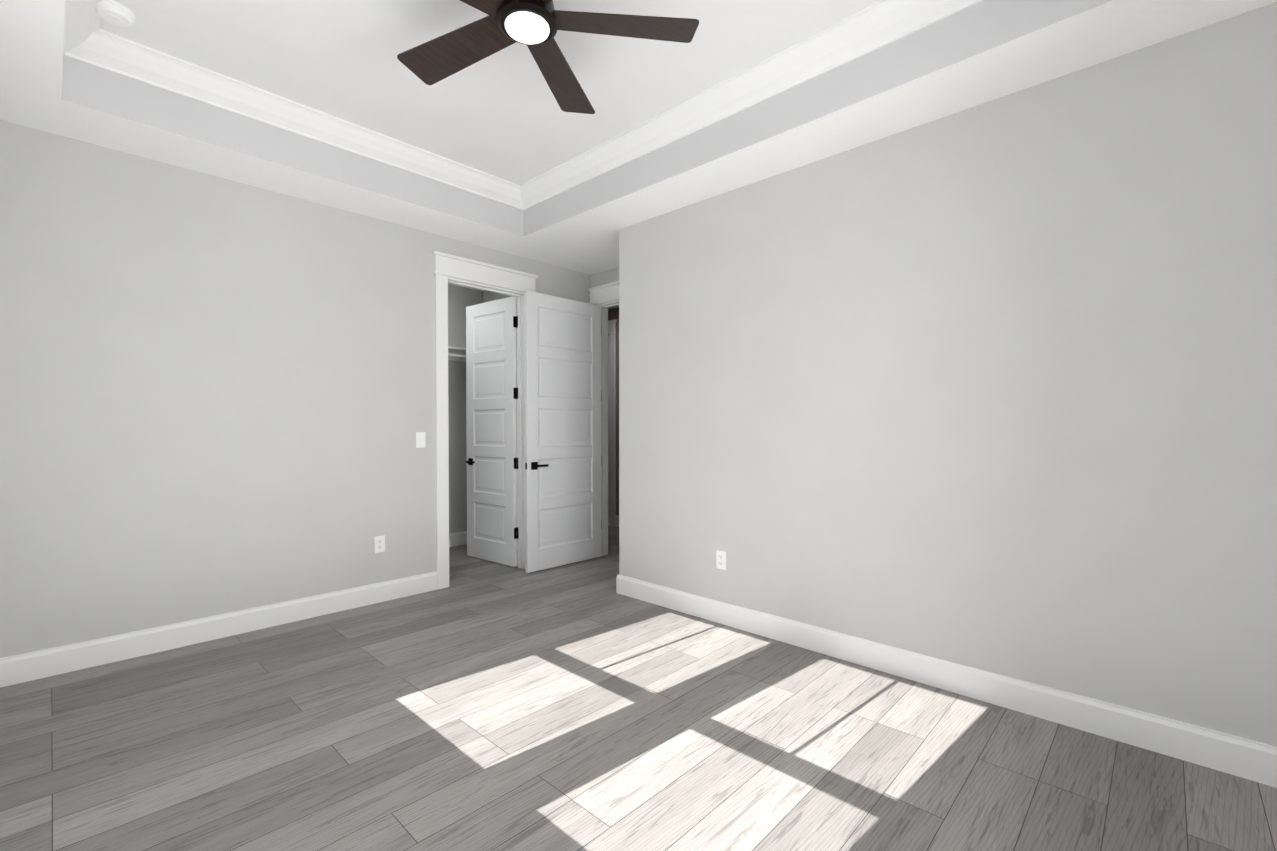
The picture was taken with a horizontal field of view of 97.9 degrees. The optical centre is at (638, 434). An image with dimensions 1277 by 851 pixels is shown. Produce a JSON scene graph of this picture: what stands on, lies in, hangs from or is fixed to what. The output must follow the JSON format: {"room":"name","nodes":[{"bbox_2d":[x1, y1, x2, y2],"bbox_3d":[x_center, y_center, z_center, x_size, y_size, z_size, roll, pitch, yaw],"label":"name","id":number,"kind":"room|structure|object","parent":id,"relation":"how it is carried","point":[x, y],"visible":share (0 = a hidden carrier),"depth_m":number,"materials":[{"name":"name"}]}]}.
{"room":"empty bedroom","nodes":[
{"label":"empty bedroom","id":0,"kind":"room"},
{"bbox_2d":[0,120,589,657],"bbox_3d":[-1.927,-0.166,4.054,0.120,2.765,4.340,1,1,43],"label":"wall","id":1,"kind":"structure","parent":0,"point":[216,396],"depth_m":3.26,"materials":[{"name":"paint"}]},
{"bbox_2d":[0,571,436,687],"bbox_3d":[-2.421,1.155,3.453,0.016,0.140,2.460,1,1,43],"label":"baseboard","id":2,"kind":"structure","parent":1,"relation":"attached to","point":[16,669],"depth_m":3.25,"materials":[{"name":"white wood"}]},
{"bbox_2d":[374,535,384,552],"bbox_3d":[-1.874,0.797,4.031,0.008,0.118,0.073,1,1,43],"label":"electrical outlet","id":3,"kind":"object","parent":1,"relation":"attached to","point":[379,543],"visible":1,"depth_m":4.03,"materials":[{"name":"white plastic"}]},
{"bbox_2d":[416,432,424,447],"bbox_3d":[-1.660,0.044,4.244,0.010,0.118,0.073,1,1,43],"label":"light switch","id":4,"kind":"object","parent":1,"relation":"attached to","point":[420,439],"visible":1,"depth_m":4.24,"materials":[{"name":"white plastic"}]},
{"bbox_2d":[432,251,538,589],"bbox_3d":[-1.302,-0.105,4.715,0.192,2.623,0.980,1,1,43],"label":"trim","id":5,"kind":"structure","parent":1,"relation":"attached to","point":[456,270],"depth_m":4.41,"materials":[{"name":"white wood"}]},
{"bbox_2d":[466,296,518,566],"bbox_3d":[-1.391,-0.022,5.203,0.747,2.428,0.153,1,1,43],"label":"closet door","id":6,"kind":"structure","parent":1,"relation":"in","point":[492,458],"depth_m":5.19,"materials":[{"name":"white wood"}]},
{"bbox_2d":[448,284,479,532],"bbox_3d":[-2.488,-0.186,5.439,0.120,2.765,2.340,1,1,43],"label":"wall","id":7,"kind":"structure","parent":0,"point":[460,299],"depth_m":5.94,"materials":[{"name":"paint"}]},
{"bbox_2d":[448,346,465,362],"bbox_3d":[-2.332,-0.736,5.283,0.310,0.268,2.100,1,1,43],"label":"closet shelf","id":8,"kind":"object","parent":7,"relation":"attached to","point":[456,354],"depth_m":5.78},
{"bbox_2d":[449,531,466,546],"bbox_3d":[-2.439,1.127,5.411,0.016,0.140,2.100,1,1,43],"label":"baseboard","id":9,"kind":"structure","parent":7,"relation":"attached to","point":[457,538],"depth_m":5.94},
{"bbox_2d":[480,290,516,425],"bbox_3d":[-1.228,-0.191,5.774,1.230,2.765,0.120,1,1,43],"label":"wall","id":10,"kind":"structure","parent":0,"point":[485,296],"depth_m":5.97,"materials":[{"name":"paint"}]},
{"bbox_2d":[590,267,618,287],"bbox_3d":[-0.030,-0.182,5.163,1.110,2.765,0.120,1,1,43],"label":"wall","id":11,"kind":"structure","parent":0,"point":[605,277],"depth_m":5.34,"materials":[{"name":"paint"}]},
{"bbox_2d":[525,291,601,572],"bbox_3d":[-0.660,-0.021,5.111,0.136,2.428,0.894,1,1,43],"label":"entry door","id":12,"kind":"structure","parent":11,"relation":"in","point":[563,455],"depth_m":5.05,"materials":[{"name":"white wood"}]},
{"bbox_2d":[588,281,618,555],"bbox_3d":[-0.032,-0.111,5.166,1.124,2.623,0.192,1,1,43],"label":"door frame","id":13,"kind":"structure","parent":11,"relation":"attached to","point":[605,297],"depth_m":5.45,"materials":[{"name":"white wood"}]},
{"bbox_2d":[608,308,618,515],"bbox_3d":[0.288,-0.203,6.611,4.640,2.765,0.120,1,1,43],"label":"wall","id":14,"kind":"structure","parent":0,"point":[613,314],"depth_m":7.04,"materials":[{"name":"paint"}]},
{"bbox_2d":[608,319,616,525],"bbox_3d":[-0.677,-0.144,7.418,1.070,2.623,0.036,1,1,43],"label":"door frame","id":15,"kind":"structure","parent":14,"relation":"attached to","point":[612,418],"depth_m":7.09,"materials":[{"name":"white wood"}]},
{"bbox_2d":[608,514,618,526],"bbox_3d":[0.241,1.110,6.580,4.400,0.140,0.016,1,1,43],"label":"baseboard","id":16,"kind":"structure","parent":14,"relation":"attached to","point":[616,516],"depth_m":7.06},
{"bbox_2d":[0,525,1276,850],"bbox_3d":[-0.594,1.272,3.687,7.410,0.100,5.610,1,1,43],"label":"floor","id":17,"kind":"structure","parent":0,"point":[490,705],"depth_m":2.19,"materials":[{"name":"grey wood"}]},
{"bbox_2d":[0,0,1276,309],"bbox_3d":[-0.594,-1.765,3.642,7.410,0.445,5.610,1,1,43],"label":"ceiling","id":18,"kind":"structure","parent":0,"point":[500,114],"depth_m":2.79,"materials":[{"name":"paint"}]},
{"bbox_2d":[63,0,110,67],"bbox_3d":[-1.194,-1.772,1.256,3.850,0.122,0.120,1,1,43],"label":"crown molding","id":19,"kind":"structure","parent":18,"relation":"attached to","point":[84,41],"depth_m":2.49,"materials":[{"name":"white wood"}]},
{"bbox_2d":[95,0,134,26],"bbox_3d":[-2.287,-1.830,2.428,0.136,0.040,0.136,1,1,43],"label":"smoke detector","id":20,"kind":"object","parent":18,"relation":"attached to","point":[113,12],"visible":0.9,"depth_m":2.41,"materials":[{"name":"white plastic"}]},
{"bbox_2d":[102,33,518,205],"bbox_3d":[-1.723,-1.803,3.409,0.120,0.122,2.220,1,1,43],"label":"crown molding","id":21,"kind":"structure","parent":18,"relation":"attached to","point":[125,57],"depth_m":3.13,"materials":[{"name":"white wood"}]},
{"bbox_2d":[397,0,698,113],"bbox_3d":[-0.461,-1.699,2.143,1.306,0.294,1.272,1,1,43],"label":"ceiling fan","id":22,"kind":"object","parent":18,"relation":"hanging from","point":[534,26],"visible":1,"depth_m":2.26,"materials":[{"name":"brown wood"}]},
{"bbox_2d":[511,0,983,209],"bbox_3d":[0.456,-1.797,2.998,3.850,0.122,0.120,1,1,43],"label":"crown molding","id":23,"kind":"structure","parent":18,"relation":"attached to","point":[856,35],"depth_m":2.85,"materials":[{"name":"white wood"}]},
{"bbox_2d":[619,2,1276,746],"bbox_3d":[1.263,-0.150,2.980,3.770,2.765,0.120,1,1,43],"label":"wall","id":24,"kind":"structure","parent":0,"point":[989,386],"depth_m":2.50,"materials":[{"name":"paint"}]},
{"bbox_2d":[716,550,725,569],"bbox_3d":[0.533,0.813,3.598,0.073,0.118,0.008,1,1,43],"label":"electrical outlet","id":25,"kind":"object","parent":24,"relation":"attached to","point":[720,559],"visible":1,"depth_m":3.60,"materials":[{"name":"white plastic"}]},
{"bbox_2d":[616,574,1276,787],"bbox_3d":[1.168,1.162,2.997,3.666,0.140,0.016,1,1,43],"label":"baseboard","id":26,"kind":"structure","parent":24,"relation":"attached to","point":[1252,760],"depth_m":2.52,"materials":[{"name":"white wood"}]}
]}

